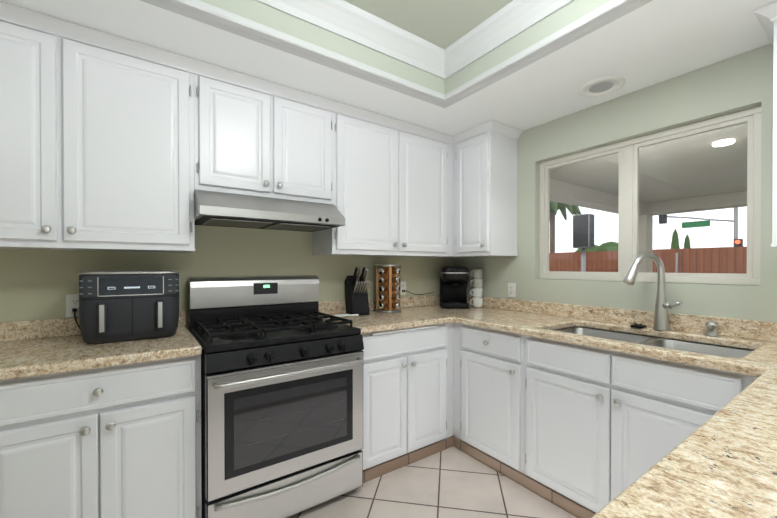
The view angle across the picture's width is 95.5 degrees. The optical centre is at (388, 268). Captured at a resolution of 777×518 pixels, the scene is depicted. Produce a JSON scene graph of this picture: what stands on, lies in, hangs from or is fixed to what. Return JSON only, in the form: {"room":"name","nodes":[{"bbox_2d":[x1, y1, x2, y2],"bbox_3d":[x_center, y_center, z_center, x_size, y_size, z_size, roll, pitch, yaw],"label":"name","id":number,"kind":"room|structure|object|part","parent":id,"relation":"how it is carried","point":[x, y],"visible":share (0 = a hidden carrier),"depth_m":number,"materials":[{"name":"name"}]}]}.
{"room":"kitchen","nodes":[
{"label":"kitchen","id":0,"kind":"room"},
{"bbox_2d":[0,225,452,328],"bbox_3d":[-1.228,-0.073,2.129,4.640,2.650,0.120,0,0,-35],"label":"wall","id":1,"kind":"structure","parent":0,"point":[37,284],"depth_m":2.15,"materials":[{"name":"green paint"}]},
{"bbox_2d":[66,294,79,328],"bbox_3d":[-1.573,0.226,1.770,0.076,0.191,0.071,0,0,-35],"label":"electrical outlet","id":2,"kind":"object","parent":1,"relation":"attached to","point":[72,305],"visible":0.77,"depth_m":1.78,"materials":[{"name":"white plastic"}]},
{"bbox_2d":[0,1,199,252],"bbox_3d":[-1.495,-0.572,1.656,1.003,0.963,0.338,0,0,-35],"label":"upper cabinet","id":3,"kind":"object","parent":1,"relation":"attached to","point":[110,142],"depth_m":1.58,"materials":[{"name":"white paint"}]},
{"bbox_2d":[200,61,335,204],"bbox_3d":[-0.767,-0.733,2.166,0.780,0.648,0.338,0,0,-35],"label":"upper cabinet","id":4,"kind":"object","parent":1,"relation":"attached to","point":[259,137],"depth_m":2.00,"materials":[{"name":"white paint"}]},
{"bbox_2d":[194,189,344,231],"bbox_3d":[-0.719,-0.329,2.099,0.778,0.157,0.506,0,0,-35],"label":"range hood","id":5,"kind":"object","parent":4,"relation":"attached to","point":[215,208],"visible":1,"depth_m":1.92,"materials":[{"name":"silver metal"}]},
{"bbox_2d":[312,101,451,256],"bbox_3d":[-0.004,-0.579,2.703,1.092,0.963,0.338,0,0,-35],"label":"upper cabinet","id":6,"kind":"object","parent":1,"relation":"attached to","point":[394,176],"depth_m":2.51,"materials":[{"name":"white paint"}]},
{"bbox_2d":[401,281,433,294],"bbox_3d":[0.245,0.170,3.048,0.336,0.119,0.067,0,0,-35],"label":"electrical outlet","id":7,"kind":"object","parent":1,"relation":"attached to","point":[403,287],"visible":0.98,"depth_m":3.00,"materials":[{"name":"white plastic"}]},
{"bbox_2d":[0,0,776,135],"bbox_3d":[0.128,-1.181,0.190,4.400,0.270,4.600,0,0,-35],"label":"ceiling","id":8,"kind":"structure","parent":0,"point":[653,42],"depth_m":1.76,"materials":[{"name":"white paint"}]},
{"bbox_2d":[140,0,652,107],"bbox_3d":[0.084,-1.041,0.101,3.008,0.032,3.288,0,0,-35],"label":"crown molding","id":9,"kind":"structure","parent":8,"relation":"attached to","point":[581,27],"depth_m":1.65,"materials":[{"name":"white wood"}]},
{"bbox_2d":[255,0,573,79],"bbox_3d":[0.084,-1.209,0.100,2.821,0.111,3.101,0,0,-35],"label":"crown molding","id":10,"kind":"structure","parent":8,"relation":"attached to","point":[503,25],"depth_m":1.80,"materials":[{"name":"white wood"}]},
{"bbox_2d":[578,76,624,96],"bbox_3d":[1.235,-1.052,2.050,0.236,0.011,0.236,0,0,-35],"label":"ceiling speaker","id":11,"kind":"object","parent":8,"relation":"attached to","point":[601,86],"visible":0.98,"depth_m":2.04,"materials":[{"name":"white plastic"}]},
{"bbox_2d":[288,436,576,517],"bbox_3d":[0.128,1.294,0.206,4.640,0.060,4.840,0,0,-35],"label":"floor","id":12,"kind":"structure","parent":0,"point":[452,482],"depth_m":1.94,"materials":[{"name":"tile"}]},
{"bbox_2d":[0,355,201,517],"bbox_3d":[-1.302,0.818,1.623,0.712,0.876,0.628,0,0,-35],"label":"base cabinet","id":13,"kind":"object","parent":12,"relation":"on","point":[121,441],"depth_m":1.38,"materials":[{"name":"white paint"}]},
{"bbox_2d":[0,311,201,380],"bbox_3d":[-1.601,0.317,1.394,1.461,0.130,0.653,0,0,-35],"label":"countertop","id":14,"kind":"structure","parent":13,"relation":"on","point":[29,348],"depth_m":1.50,"materials":[{"name":"stone"}]},
{"bbox_2d":[78,270,179,343],"bbox_3d":[-1.276,0.175,1.761,0.389,0.328,0.364,0,0,-35],"label":"air fryer","id":15,"kind":"object","parent":14,"relation":"on","point":[122,306],"visible":1,"depth_m":1.63,"materials":[{"name":"black plastic"},{"name":"stainless steel"}]},
{"bbox_2d":[189,275,363,517],"bbox_3d":[-0.636,0.652,1.987,0.782,1.201,0.741,0,0,-35],"label":"range","id":16,"kind":"object","parent":12,"relation":"on","point":[282,360],"visible":1,"depth_m":1.75,"materials":[{"name":"silver metal"}]},
{"bbox_2d":[361,323,447,482],"bbox_3d":[-0.034,0.812,2.513,0.790,0.876,0.628,0,0,-35],"label":"base cabinet","id":17,"kind":"object","parent":12,"relation":"on","point":[405,371],"depth_m":2.22,"materials":[{"name":"white paint"}]},
{"bbox_2d":[318,296,451,333],"bbox_3d":[-0.047,0.310,2.485,0.741,0.130,0.653,0,0,-35],"label":"countertop","id":18,"kind":"structure","parent":17,"relation":"on","point":[414,313],"depth_m":2.51,"materials":[{"name":"stone"}]},
{"bbox_2d":[333,314,358,316],"bbox_3d":[-0.299,0.326,2.448,0.186,0.016,0.070,0,0,-35],"label":"spoon rest","id":19,"kind":"object","parent":18,"relation":"on","point":[341,315],"visible":0.96,"depth_m":2.45,"materials":[{"name":"white ceramic"}]},
{"bbox_2d":[345,266,369,315],"bbox_3d":[-0.226,0.158,2.577,0.122,0.351,0.263,0,0,-23],"label":"knife block","id":20,"kind":"object","parent":18,"relation":"on","point":[356,297],"visible":1,"depth_m":2.52,"materials":[{"name":"black wood"}]},
{"bbox_2d":[375,265,400,312],"bbox_3d":[-0.002,0.151,2.734,0.203,0.362,0.203,0,0,-35],"label":"spice carousel","id":21,"kind":"object","parent":18,"relation":"on","point":[387,296],"visible":1,"depth_m":2.68,"materials":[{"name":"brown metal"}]},
{"bbox_2d":[448,323,459,449],"bbox_3d":[0.528,0.810,2.878,0.669,0.876,0.677,0,0,-35],"label":"base cabinet","id":22,"kind":"object","parent":12,"relation":"on","point":[453,328],"depth_m":2.48,"materials":[{"name":"white paint"}]},
{"bbox_2d":[432,295,503,298],"bbox_3d":[0.527,0.307,2.888,0.420,0.130,0.653,0,0,-35],"label":"countertop","id":23,"kind":"structure","parent":22,"relation":"on","point":[433,296],"depth_m":3.14,"materials":[{"name":"stone"}]},
{"bbox_2d":[460,324,519,483],"bbox_3d":[0.882,0.813,2.408,0.628,0.876,0.497,0,0,-35],"label":"base cabinet","id":24,"kind":"object","parent":12,"relation":"on","point":[489,358],"depth_m":2.21,"materials":[{"name":"white paint"}]},
{"bbox_3d":[0.870,0.813,2.400,0.658,0.875,0.496,0,0,-35],"label":"drawer door","id":25,"kind":"part","parent":24,"relation":"part of","materials":[{"name":"white paint"}]},
{"bbox_2d":[520,335,750,517],"bbox_3d":[1.312,0.817,1.796,0.628,0.876,0.998,0,0,-35],"label":"base cabinet","id":26,"kind":"object","parent":12,"relation":"on","point":[578,431],"depth_m":1.73,"materials":[{"name":"white paint"}]},
{"bbox_2d":[553,374,757,517],"bbox_3d":[1.218,0.823,0.804,1.923,0.876,0.671,0,0,-35],"label":"base cabinet","id":27,"kind":"object","parent":12,"relation":"on","point":[592,495],"depth_m":1.54,"materials":[{"name":"white paint"}]},
{"bbox_2d":[412,295,776,373],"bbox_3d":[1.142,0.313,2.010,0.658,0.130,2.798,0,0,-35],"label":"countertop","id":28,"kind":"structure","parent":27,"relation":"on","point":[538,319],"depth_m":1.91,"materials":[{"name":"stone"}]},
{"bbox_2d":[440,266,468,308],"bbox_3d":[0.567,0.155,3.049,0.227,0.350,0.313,0,0,5],"label":"coffee maker","id":29,"kind":"object","parent":28,"relation":"on","point":[453,287],"visible":1,"depth_m":2.96,"materials":[{"name":"black plastic"}]},
{"bbox_2d":[470,269,482,307],"bbox_3d":[0.750,0.168,2.991,0.100,0.321,0.082,0,0,-35],"label":"mugs","id":30,"kind":"object","parent":28,"relation":"on","point":[477,285],"visible":1,"depth_m":2.96,"materials":[{"name":"white ceramic"}]},
{"bbox_2d":[630,323,646,328],"bbox_3d":[1.430,0.326,2.018,0.070,0.021,0.060,0,0,-35],"label":"cover","id":31,"kind":"object","parent":28,"relation":"on","point":[636,325],"visible":1,"depth_m":2.00,"materials":[{"name":"black"}]},
{"bbox_2d":[623,252,681,330],"bbox_3d":[1.415,0.124,1.884,0.274,0.426,0.204,0,0,-35],"label":"faucet","id":32,"kind":"object","parent":28,"relation":"on","point":[660,321],"visible":1,"depth_m":1.91,"materials":[{"name":"silver metal"}]},
{"bbox_2d":[554,327,752,357],"bbox_3d":[1.273,0.530,1.812,0.504,0.300,0.878,0,0,-35],"label":"sink","id":33,"kind":"object","parent":28,"relation":"in","point":[720,351],"visible":0.08,"depth_m":1.88,"materials":[{"name":"silver metal"}]},
{"bbox_2d":[705,321,718,336],"bbox_3d":[1.613,0.301,1.765,0.084,0.074,0.054,0,0,-35],"label":"soap dispenser","id":34,"kind":"object","parent":28,"relation":"on","point":[711,328],"visible":0.98,"depth_m":1.76,"materials":[{"name":"silver metal"}]},
{"bbox_2d":[591,363,776,517],"bbox_3d":[0.957,0.367,0.574,1.295,0.040,0.660,0,0,-35],"label":"countertop","id":35,"kind":"structure","parent":27,"relation":"on","point":[721,463],"depth_m":0.60,"materials":[{"name":"stone"}]},
{"bbox_2d":[453,43,776,321],"bbox_3d":[1.978,-0.069,1.496,0.120,2.650,4.600,0,0,-35],"label":"wall","id":36,"kind":"structure","parent":0,"point":[739,82],"depth_m":2.06,"materials":[{"name":"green paint"}]},
{"bbox_2d":[452,121,519,256],"bbox_3d":[0.777,-0.579,2.801,0.338,0.963,0.334,0,0,-35],"label":"upper cabinet","id":37,"kind":"object","parent":36,"relation":"attached to","point":[484,156],"depth_m":2.68,"materials":[{"name":"white paint"}]},
{"bbox_3d":[-0.174,-1.022,0.794,4.198,0.052,2.634,0,0,-35],"label":"crown","id":38,"kind":"part","parent":37,"relation":"part of","materials":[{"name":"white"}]},
{"bbox_2d":[508,283,515,297],"bbox_3d":[0.979,0.172,2.806,0.008,0.116,0.072,0,0,-35],"label":"electrical outlet","id":39,"kind":"object","parent":36,"relation":"attached to","point":[511,289],"visible":1,"depth_m":2.80,"materials":[{"name":"white plastic"}]},
{"bbox_2d":[540,105,761,285],"bbox_3d":[1.502,-0.359,2.207,0.050,0.878,1.173,0,0,-35],"label":"sliding window","id":40,"kind":"structure","parent":36,"relation":"in","point":[628,215],"depth_m":2.12,"materials":[{"name":"clear glass"}]},
{"bbox_2d":[764,1,776,247],"bbox_3d":[1.798,-0.570,1.347,0.338,0.963,0.419,0,0,-35],"label":"upper cabinet","id":41,"kind":"object","parent":36,"relation":"attached to","point":[770,10],"depth_m":1.43,"materials":[{"name":"white paint"}]},
{"label":"outside","id":42,"kind":"structure","parent":0,"visible":0},
{"bbox_3d":[17.027,1.370,14.879,39.878,0.100,60.000,0,0,-35],"label":"ground","id":43,"kind":"structure","parent":42,"visible":0},
{"bbox_2d":[549,201,580,252],"bbox_3d":[7.987,-1.035,17.193,2.567,4.680,2.449,0,0,-35],"label":"tree","id":44,"kind":"object","parent":43,"relation":"on","point":[571,208],"depth_m":17.08,"materials":[{"name":"green plant"}]},
{"bbox_2d":[573,214,594,271],"bbox_3d":[5.067,-0.018,9.175,0.300,2.750,0.420,0,0,-35],"label":"signal box","id":45,"kind":"object","parent":43,"relation":"on","point":[581,236],"depth_m":9.05,"materials":[{"name":"grey metal"}]},
{"bbox_2d":[576,245,598,251],"bbox_3d":[15.663,-0.334,27.204,2.975,3.150,2.640,0,0,-35],"label":"tree","id":46,"kind":"object","parent":43,"relation":"on","point":[589,249],"depth_m":26.58,"materials":[{"name":"green plant"}]},
{"bbox_2d":[597,242,617,250],"bbox_3d":[8.376,0.156,13.191,1.364,2.350,1.210,0,0,-35],"label":"tree","id":47,"kind":"object","parent":43,"relation":"on","point":[608,244],"depth_m":12.95,"materials":[{"name":"green plant"}]},
{"bbox_2d":[549,246,746,273],"bbox_3d":[7.959,0.426,8.508,0.156,1.870,60.000,0,0,-35],"label":"fence","id":48,"kind":"object","parent":43,"relation":"on","point":[667,257],"depth_m":9.14,"materials":[{"name":"red wood"}]},
{"bbox_2d":[550,123,747,271],"bbox_3d":[4.762,0.179,0.623,3.428,2.465,8.770,0,0,-35],"label":"roof","id":49,"kind":"structure","parent":43,"relation":"on","point":[705,180],"depth_m":3.54,"materials":[{"name":"beige paint"}]},
{"bbox_2d":[670,229,679,248],"bbox_3d":[16.000,-0.486,19.705,0.600,3.550,0.600,0,0,-35],"label":"tree","id":50,"kind":"object","parent":43,"relation":"on","point":[676,239],"depth_m":19.59,"materials":[{"name":"green plant"}]},
{"bbox_2d":[684,234,690,248],"bbox_3d":[16.639,-0.336,19.666,0.520,3.250,0.520,0,0,-35],"label":"tree","id":51,"kind":"object","parent":43,"relation":"on","point":[686,243],"depth_m":19.58,"materials":[{"name":"green plant"}]},
{"bbox_2d":[659,207,742,246],"bbox_3d":[13.842,-0.711,15.794,0.265,4.050,2.860,0,0,-35],"label":"mast","id":52,"kind":"object","parent":43,"relation":"on","point":[737,241],"depth_m":15.53,"materials":[{"name":"grey"}]}
]}

